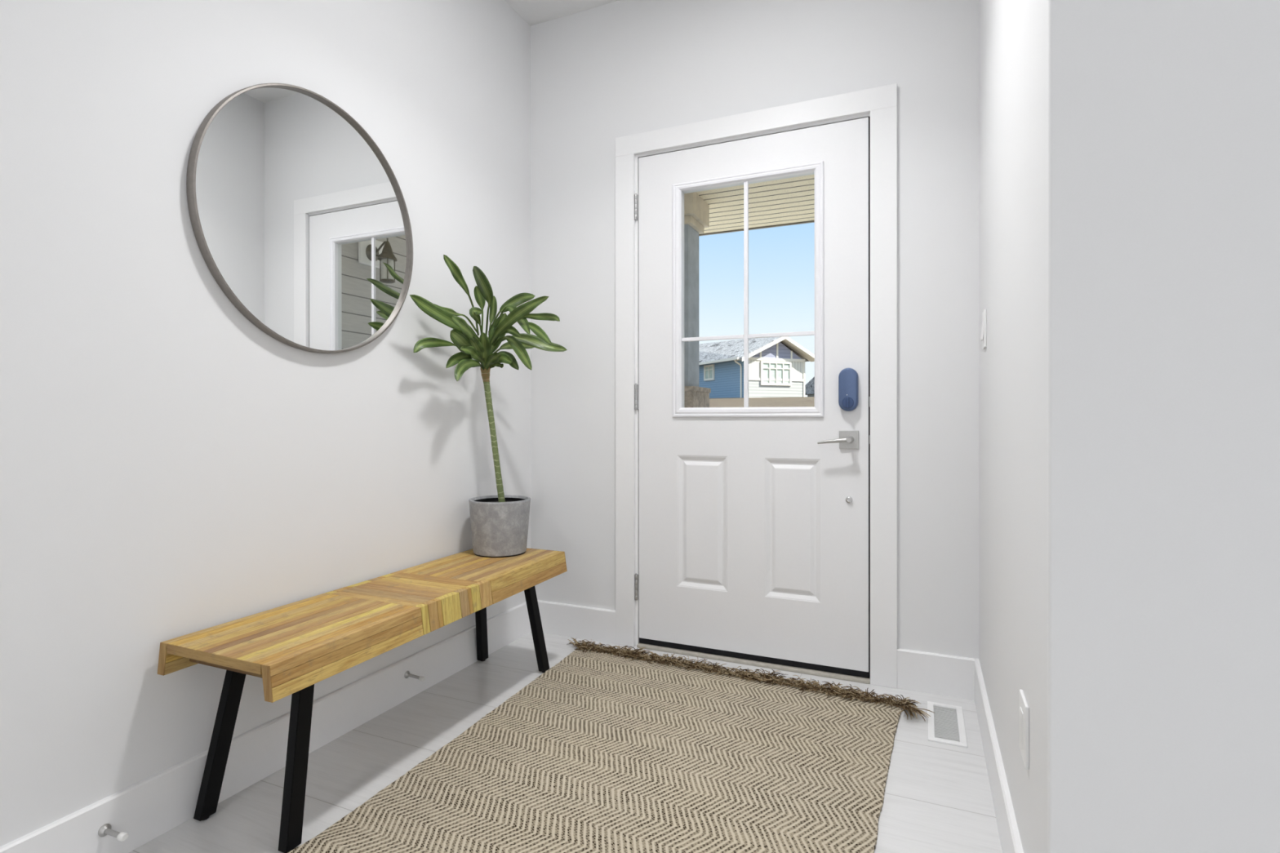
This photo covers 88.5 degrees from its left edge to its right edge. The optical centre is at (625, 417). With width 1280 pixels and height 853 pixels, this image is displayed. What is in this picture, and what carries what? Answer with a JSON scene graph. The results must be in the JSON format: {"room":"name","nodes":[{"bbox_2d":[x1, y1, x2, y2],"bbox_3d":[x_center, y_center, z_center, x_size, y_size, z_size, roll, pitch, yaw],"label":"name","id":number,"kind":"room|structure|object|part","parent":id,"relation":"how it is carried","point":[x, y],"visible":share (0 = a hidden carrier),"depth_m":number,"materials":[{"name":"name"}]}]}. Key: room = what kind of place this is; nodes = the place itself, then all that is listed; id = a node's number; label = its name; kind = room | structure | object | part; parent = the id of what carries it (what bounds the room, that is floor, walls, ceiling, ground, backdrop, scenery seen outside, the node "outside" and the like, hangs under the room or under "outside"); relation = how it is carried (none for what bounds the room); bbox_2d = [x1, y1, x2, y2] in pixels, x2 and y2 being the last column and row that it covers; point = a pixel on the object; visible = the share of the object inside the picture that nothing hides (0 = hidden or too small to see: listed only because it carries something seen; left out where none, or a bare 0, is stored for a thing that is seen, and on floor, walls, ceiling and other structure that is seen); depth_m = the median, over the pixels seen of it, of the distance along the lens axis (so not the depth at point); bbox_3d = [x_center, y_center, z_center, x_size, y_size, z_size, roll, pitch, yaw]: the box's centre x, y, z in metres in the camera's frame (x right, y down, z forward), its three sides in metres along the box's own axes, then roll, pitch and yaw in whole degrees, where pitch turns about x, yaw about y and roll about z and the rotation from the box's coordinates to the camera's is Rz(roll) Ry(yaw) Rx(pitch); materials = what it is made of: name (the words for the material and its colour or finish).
{"room":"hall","nodes":[
{"label":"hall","id":0,"kind":"room"},
{"bbox_2d":[0,0,531,846],"bbox_3d":[-0.906,-0.406,2.125,0.150,2.750,2.330,0,0,24],"label":"wall","id":1,"kind":"structure","parent":0,"point":[171,467],"depth_m":1.60,"materials":[{"name":"paint"}]},
{"bbox_2d":[97,823,128,841],"bbox_3d":[-1.093,0.893,1.405,0.075,0.025,0.025,0,0,24],"label":"door stop","id":2,"kind":"object","parent":1,"relation":"attached to","point":[104,830],"visible":1,"depth_m":1.41,"materials":[{"name":"silver metal"}]},
{"bbox_3d":[-1.098,0.891,1.407,0.057,0.013,0.010,0,0,24],"label":"rod","id":3,"kind":"part","parent":2,"relation":"part of","materials":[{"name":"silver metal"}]},
{"bbox_2d":[0,601,531,852],"bbox_3d":[-0.867,0.899,2.011,0.014,0.140,2.150,0,0,24],"label":"baseboard","id":4,"kind":"structure","parent":1,"relation":"attached to","point":[145,810],"depth_m":1.73,"materials":[{"name":"paint"}]},
{"bbox_2d":[186,83,413,353],"bbox_3d":[-0.898,-0.566,1.926,0.027,0.751,0.751,0,0,24],"label":"wall mirror","id":5,"kind":"object","parent":1,"relation":"attached to","point":[297,215],"visible":1,"depth_m":1.87,"materials":[{"name":"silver metal"}]},
{"bbox_2d":[404,671,425,681],"bbox_3d":[-0.716,0.882,2.237,0.075,0.025,0.025,0,0,24],"label":"door stop","id":6,"kind":"object","parent":1,"relation":"attached to","point":[407,674],"visible":1,"depth_m":2.24,"materials":[{"name":"silver metal"}]},
{"bbox_3d":[-0.721,0.884,2.240,0.057,0.013,0.010,0,0,24],"label":"rod","id":7,"kind":"part","parent":6,"relation":"part of","materials":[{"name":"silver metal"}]},
{"bbox_2d":[504,0,619,26],"bbox_3d":[-1.494,-1.837,-0.082,8.860,0.120,6.830,0,0,24],"label":"ceiling","id":8,"kind":"structure","parent":0,"point":[534,12],"depth_m":2.85,"materials":[{"name":"paint"}]},
{"bbox_2d":[128,631,1002,852],"bbox_3d":[-1.498,1.023,-0.091,8.600,0.100,6.500,0,0,24],"label":"floor","id":9,"kind":"structure","parent":0,"point":[938,798],"depth_m":1.79,"materials":[{"name":"tile"}]},
{"bbox_2d":[157,547,567,852],"bbox_3d":[-0.653,0.743,2.020,0.381,0.452,1.266,0,0,24],"label":"bench","id":10,"kind":"object","parent":9,"relation":"on","point":[295,646],"visible":0.93,"depth_m":1.63,"materials":[{"name":"brown wood"}]},
{"bbox_3d":[-0.986,0.753,1.617,0.132,0.422,0.040,0,0,-41],"label":"leg","id":11,"kind":"part","parent":10,"relation":"part of","materials":[{"name":"black metal"}]},
{"bbox_3d":[-0.883,0.558,1.496,0.311,0.036,0.020,0,0,24],"label":"rail","id":12,"kind":"part","parent":10,"relation":"part of","materials":[{"name":"brown wood"}]},
{"bbox_3d":[-0.754,0.753,1.515,0.041,0.422,0.132,0,0,-2],"label":"leg","id":13,"kind":"part","parent":10,"relation":"part of","materials":[{"name":"black metal"}]},
{"bbox_3d":[-0.653,0.528,2.019,0.311,0.022,1.266,0,0,24],"label":"seat","id":14,"kind":"part","parent":10,"relation":"part of","materials":[{"name":"brown wood"}]},
{"bbox_3d":[-0.567,0.751,2.571,0.040,0.422,0.132,0,0,-2],"label":"leg","id":15,"kind":"part","parent":10,"relation":"part of","materials":[{"name":"black metal"}]},
{"bbox_2d":[468,494,530,557],"bbox_3d":[-0.480,0.413,2.512,0.233,0.205,0.233,0,0,24],"label":"plant pot","id":16,"kind":"object","parent":10,"relation":"on","point":[498,529],"visible":0.98,"depth_m":2.42,"materials":[{"name":"grey concrete"}]},
{"bbox_2d":[409,254,567,502],"bbox_3d":[-0.475,-0.110,2.364,0.637,0.884,0.355,0,0,-40],"label":"plant","id":17,"kind":"object","parent":16,"relation":"in","point":[475,350],"visible":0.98,"depth_m":2.42,"materials":[{"name":"green plant"}]},
{"bbox_3d":[-0.480,0.342,2.512,0.204,0.047,0.204,0,0,24],"label":"nursery pot","id":18,"kind":"part","parent":16,"relation":"part of","materials":[{"name":"black plastic"}]},
{"bbox_3d":[-0.342,0.751,2.472,0.132,0.422,0.040,0,0,-41],"label":"leg","id":19,"kind":"part","parent":10,"relation":"part of","materials":[{"name":"black metal"}]},
{"bbox_2d":[288,637,934,852],"bbox_3d":[-0.044,0.945,1.524,1.408,0.047,2.243,0,0,24],"label":"rug","id":20,"kind":"object","parent":9,"relation":"on","point":[611,749],"visible":1,"depth_m":1.79,"materials":[{"name":"fabric"}]},
{"bbox_2d":[927,701,967,747],"bbox_3d":[1.013,0.965,2.076,0.105,0.004,0.290,0,0,24],"label":"floor vent","id":21,"kind":"object","parent":9,"relation":"in","point":[946,725],"visible":0.99,"depth_m":2.06,"materials":[{"name":"white plastic"}]},
{"bbox_2d":[530,0,978,658],"bbox_3d":[0.486,-0.408,2.675,1.932,2.750,0.180,0,0,24],"label":"wall","id":22,"kind":"structure","parent":0,"point":[600,75],"depth_m":2.56,"materials":[{"name":"paint"}]},
{"bbox_2d":[537,600,615,644],"bbox_3d":[-0.229,0.898,2.894,0.420,0.140,0.014,0,0,24],"label":"baseboard","id":23,"kind":"structure","parent":22,"relation":"attached to","point":[598,624],"depth_m":2.88,"materials":[{"name":"paint"}]},
{"bbox_2d":[634,117,869,678],"bbox_3d":[0.460,-0.072,2.577,0.930,2.048,0.112,0,0,24],"label":"door","id":24,"kind":"structure","parent":22,"relation":"in","point":[753,522],"depth_m":2.56,"materials":[{"name":"paint"}]},
{"bbox_3d":[0.473,-0.480,2.593,0.602,0.958,0.038,0,0,24],"label":"glazing frame","id":25,"kind":"part","parent":24,"relation":"part of","materials":[{"name":"white plastic"}]},
{"bbox_3d":[0.770,0.083,2.408,0.124,0.029,0.060,0,0,24],"label":"lever","id":26,"kind":"part","parent":24,"relation":"part of","materials":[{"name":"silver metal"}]},
{"bbox_3d":[0.808,-0.054,2.389,0.041,0.041,0.016,0,0,24],"label":"turn knob","id":27,"kind":"part","parent":24,"relation":"part of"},
{"bbox_3d":[0.824,0.082,2.420,0.068,0.067,0.009,0,0,24],"label":"handle","id":28,"kind":"part","parent":24,"relation":"part of","materials":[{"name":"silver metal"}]},
{"bbox_2d":[636,642,870,684],"bbox_3d":[0.504,0.961,2.654,0.921,0.012,0.186,0,0,24],"label":"trim","id":29,"kind":"structure","parent":22,"relation":"attached to","point":[744,661],"depth_m":2.55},
{"bbox_2d":[615,83,897,688],"bbox_3d":[0.500,-0.112,2.652,1.109,2.158,0.189,0,0,24],"label":"trim","id":30,"kind":"structure","parent":22,"relation":"attached to","point":[879,104],"depth_m":2.40,"materials":[{"name":"paint"}]},
{"bbox_2d":[698,220,814,235],"bbox_3d":[-0.006,-1.715,4.536,5.500,0.240,2.810,0,0,24],"label":"trim","id":31,"kind":"structure","parent":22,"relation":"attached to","point":[811,221],"depth_m":5.54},
{"bbox_2d":[897,648,974,700],"bbox_3d":[1.084,0.897,2.299,0.245,0.140,0.014,0,0,24],"label":"baseboard","id":32,"kind":"structure","parent":22,"relation":"attached to","point":[940,674],"depth_m":2.29,"materials":[{"name":"paint"}]},
{"bbox_2d":[695,174,814,233],"bbox_3d":[-0.011,-1.620,4.525,5.500,0.030,2.785,0,0,24],"label":"ceiling","id":33,"kind":"structure","parent":0,"point":[788,200],"depth_m":4.95,"materials":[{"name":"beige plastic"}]},
{"bbox_2d":[978,0,1279,852],"bbox_3d":[2.203,-0.407,1.049,2.798,2.750,1.365,0,0,24],"label":"wall","id":34,"kind":"structure","parent":0,"point":[1129,150],"depth_m":0.96,"materials":[{"name":"paint"}]},
{"bbox_2d":[980,309,986,349],"bbox_3d":[1.095,-0.269,2.011,0.013,0.114,0.074,0,0,24],"label":"light switch","id":35,"kind":"object","parent":34,"relation":"attached to","point":[984,329],"visible":1,"depth_m":1.98,"materials":[{"name":"white plastic"}]},
{"bbox_2d":[974,658,1023,852],"bbox_3d":[0.923,0.898,1.631,0.014,0.140,1.365,0,0,24],"label":"baseboard","id":36,"kind":"structure","parent":34,"relation":"attached to","point":[1008,831],"depth_m":1.62,"materials":[{"name":"paint"}]},
{"bbox_2d":[1018,689,1029,769],"bbox_3d":[0.742,0.579,1.224,0.008,0.114,0.085,0,0,24],"label":"wall outlet","id":37,"kind":"object","parent":34,"relation":"attached to","point":[1024,708],"visible":1,"depth_m":1.20,"materials":[{"name":"white plastic"}]},
{"bbox_2d":[1019,706,1022,749],"bbox_3d":[0.739,0.579,1.225,0.002,0.066,0.033,0,0,24],"label":"socket","id":38,"kind":"object","parent":37,"relation":"attached to","point":[1020,708],"depth_m":1.23,"materials":[{"name":"white plastic"}]},
{"bbox_3d":[0.019,1.115,4.590,5.500,0.200,2.920,0,0,24],"label":"floor","id":39,"kind":"structure","parent":0,"visible":0},
{"bbox_2d":[684,191,711,407],"bbox_3d":[0.378,-0.295,4.875,0.410,2.619,0.400,0,0,24],"label":"porch post","id":40,"kind":"object","parent":39,"relation":"on","point":[696,211],"visible":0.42,"depth_m":4.74,"materials":[{"name":"stone"}]},
{"label":"outside","id":41,"kind":"structure","parent":0,"visible":0},
{"bbox_2d":[709,396,814,407],"bbox_3d":[19.804,-0.303,59.792,170.000,2.850,119.820,0,0,24],"label":"ground","id":42,"kind":"structure","parent":41,"point":[791,402],"depth_m":35.54,"materials":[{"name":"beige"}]},
{"bbox_2d":[698,336,814,398],"bbox_3d":[6.495,-3.210,47.525,6.000,5.320,15.590,0,0,-23],"label":"house","id":43,"kind":"structure","parent":42,"relation":"on","point":[776,365],"depth_m":41.23,"materials":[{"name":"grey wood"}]},
{"bbox_3d":[5.590,-2.984,43.700,0.030,0.780,1.000,0,0,-23],"label":"pane","id":44,"kind":"part","parent":43,"relation":"part of","materials":[{"name":"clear glass"}]},
{"bbox_3d":[9.367,-2.748,40.902,2.030,1.230,0.030,0,0,-23],"label":"pane","id":45,"kind":"part","parent":43,"relation":"part of","materials":[{"name":"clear glass"}]},
{"bbox_2d":[804,376,814,396],"bbox_3d":[23.869,-2.788,64.830,10.000,4.100,10.000,0,0,-19],"label":"house","id":46,"kind":"structure","parent":42,"relation":"on","point":[810,386],"depth_m":65.41,"materials":[{"name":"grey"}]}
]}

